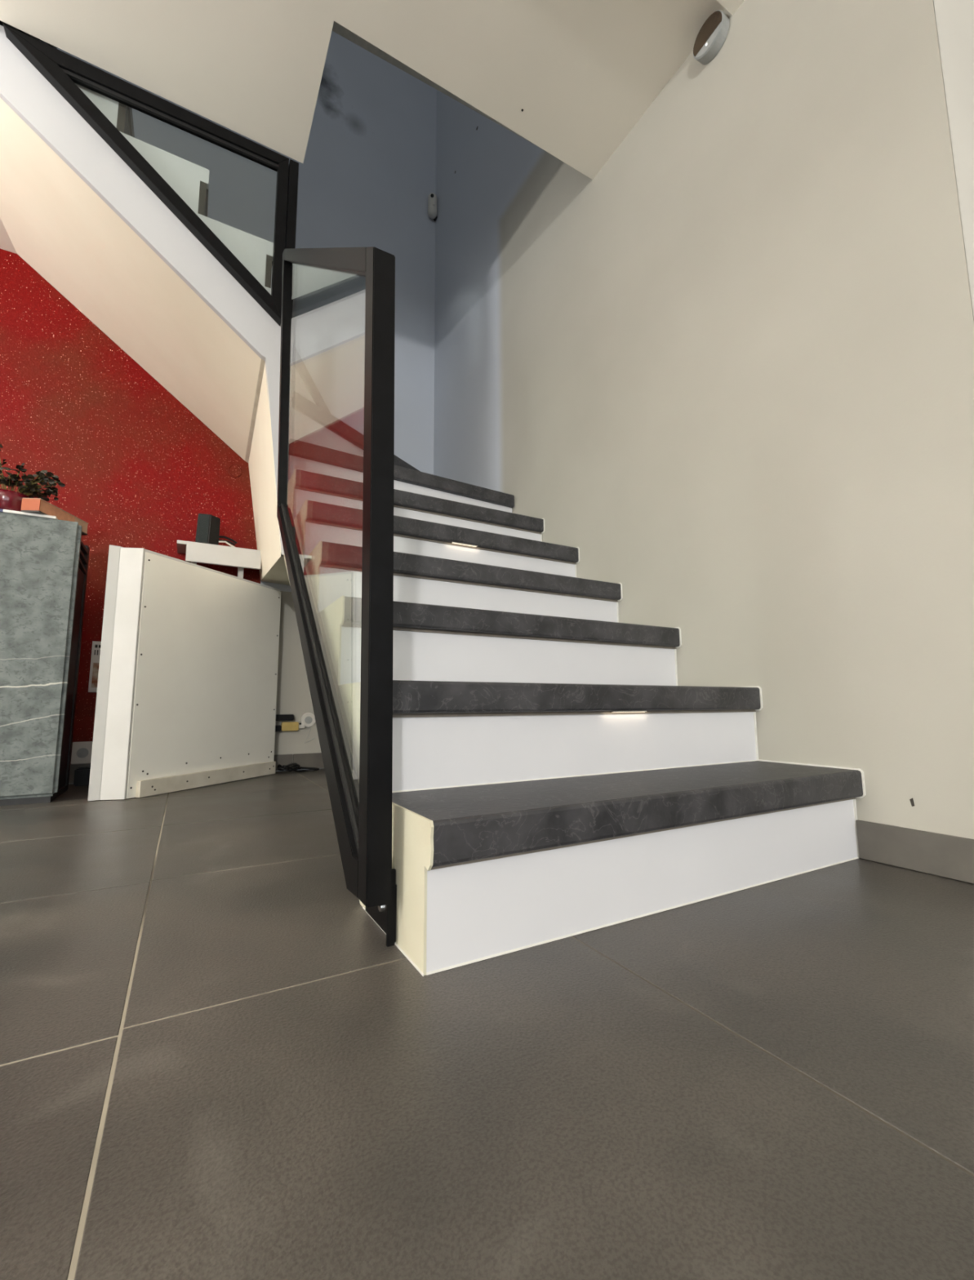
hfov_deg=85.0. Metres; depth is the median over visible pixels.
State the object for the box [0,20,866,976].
staircase
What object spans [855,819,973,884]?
baseboard
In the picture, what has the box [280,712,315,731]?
wall socket
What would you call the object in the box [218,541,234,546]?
cable
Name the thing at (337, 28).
trim
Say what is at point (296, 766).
cable
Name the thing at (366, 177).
wall
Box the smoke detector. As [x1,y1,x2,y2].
[693,9,729,64]
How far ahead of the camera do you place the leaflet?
1.95 m
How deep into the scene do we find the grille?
2.59 m
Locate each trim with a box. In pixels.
[227,464,241,477]
[332,20,542,149]
[933,0,973,315]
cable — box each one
[218,535,237,546]
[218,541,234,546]
[276,762,319,772]
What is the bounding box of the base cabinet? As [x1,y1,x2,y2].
[0,511,89,805]
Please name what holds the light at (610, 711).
attached to the staircase
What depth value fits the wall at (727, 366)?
1.43 m
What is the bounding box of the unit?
[87,544,280,800]
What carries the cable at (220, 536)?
on the table
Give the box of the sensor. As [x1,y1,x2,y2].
[427,192,437,221]
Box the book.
[21,497,88,535]
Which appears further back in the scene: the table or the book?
the table
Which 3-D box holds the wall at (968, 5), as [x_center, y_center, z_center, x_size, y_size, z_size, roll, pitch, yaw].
[2.084,-0.808,1.808,2.320,2.700,0.174,4,-8,-29]
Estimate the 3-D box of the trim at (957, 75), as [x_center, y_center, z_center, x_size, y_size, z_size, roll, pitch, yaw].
[1.038,-0.739,1.106,0.180,2.400,0.001,4,-8,-29]
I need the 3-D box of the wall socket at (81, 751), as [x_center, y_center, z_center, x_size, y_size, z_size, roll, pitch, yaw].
[-1.824,0.508,2.394,0.073,0.097,0.012,4,-8,-29]
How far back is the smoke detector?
1.62 m
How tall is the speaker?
0.154 m
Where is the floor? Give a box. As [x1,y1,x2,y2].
[0,768,973,1279]
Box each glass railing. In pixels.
[3,23,298,325]
[276,246,396,946]
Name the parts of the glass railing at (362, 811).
post, glass pane, rail, rail, post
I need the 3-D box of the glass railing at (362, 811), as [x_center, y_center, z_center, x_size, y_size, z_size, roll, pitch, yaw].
[-0.414,-0.459,1.291,0.065,1.897,1.065,4,-8,-30]
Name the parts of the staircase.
nosing trim, nosing trim, nosing trim, nosing trim, nosing trim, nosing trim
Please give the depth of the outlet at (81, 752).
2.39 m
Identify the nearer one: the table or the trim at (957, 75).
the trim at (957, 75)
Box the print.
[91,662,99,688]
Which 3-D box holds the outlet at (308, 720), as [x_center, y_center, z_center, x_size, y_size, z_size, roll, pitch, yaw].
[-0.967,0.434,2.882,0.040,0.040,0.002,4,-8,-29]
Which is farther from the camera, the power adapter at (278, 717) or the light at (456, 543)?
the power adapter at (278, 717)
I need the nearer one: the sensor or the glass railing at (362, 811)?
the glass railing at (362, 811)
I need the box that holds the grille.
[195,514,208,542]
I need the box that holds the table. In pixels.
[177,539,261,578]
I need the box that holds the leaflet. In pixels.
[0,508,57,519]
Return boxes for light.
[450,542,477,546]
[609,711,646,712]
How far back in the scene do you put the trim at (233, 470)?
2.84 m
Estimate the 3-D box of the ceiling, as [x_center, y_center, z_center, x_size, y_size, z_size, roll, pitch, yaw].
[0.181,-2.299,-0.447,8.240,0.355,7.504,4,-8,-29]
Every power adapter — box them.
[275,714,293,720]
[275,724,281,731]
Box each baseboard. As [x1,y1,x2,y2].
[68,752,324,783]
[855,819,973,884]
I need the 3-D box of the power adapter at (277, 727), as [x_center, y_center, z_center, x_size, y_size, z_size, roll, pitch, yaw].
[-1.106,0.463,2.784,0.052,0.032,0.037,4,-8,-29]
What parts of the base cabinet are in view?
plate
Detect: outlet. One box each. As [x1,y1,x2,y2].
[76,747,88,757]
[304,716,312,724]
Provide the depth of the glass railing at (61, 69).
1.85 m
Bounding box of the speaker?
[195,513,220,545]
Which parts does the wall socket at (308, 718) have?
power strip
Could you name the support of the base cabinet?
on the floor
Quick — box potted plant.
[0,444,65,511]
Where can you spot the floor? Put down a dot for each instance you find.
(216, 1064)
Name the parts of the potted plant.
pot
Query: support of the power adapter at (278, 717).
attached to the wall socket at (308, 718)
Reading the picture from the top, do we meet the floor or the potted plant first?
the potted plant
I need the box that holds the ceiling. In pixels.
[0,0,744,253]
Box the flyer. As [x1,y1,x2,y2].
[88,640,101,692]
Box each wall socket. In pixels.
[71,741,92,764]
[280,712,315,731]
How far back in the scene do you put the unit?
2.19 m
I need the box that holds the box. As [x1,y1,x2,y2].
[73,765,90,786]
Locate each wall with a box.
[0,30,436,764]
[433,0,973,839]
[962,0,973,79]
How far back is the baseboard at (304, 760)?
2.83 m

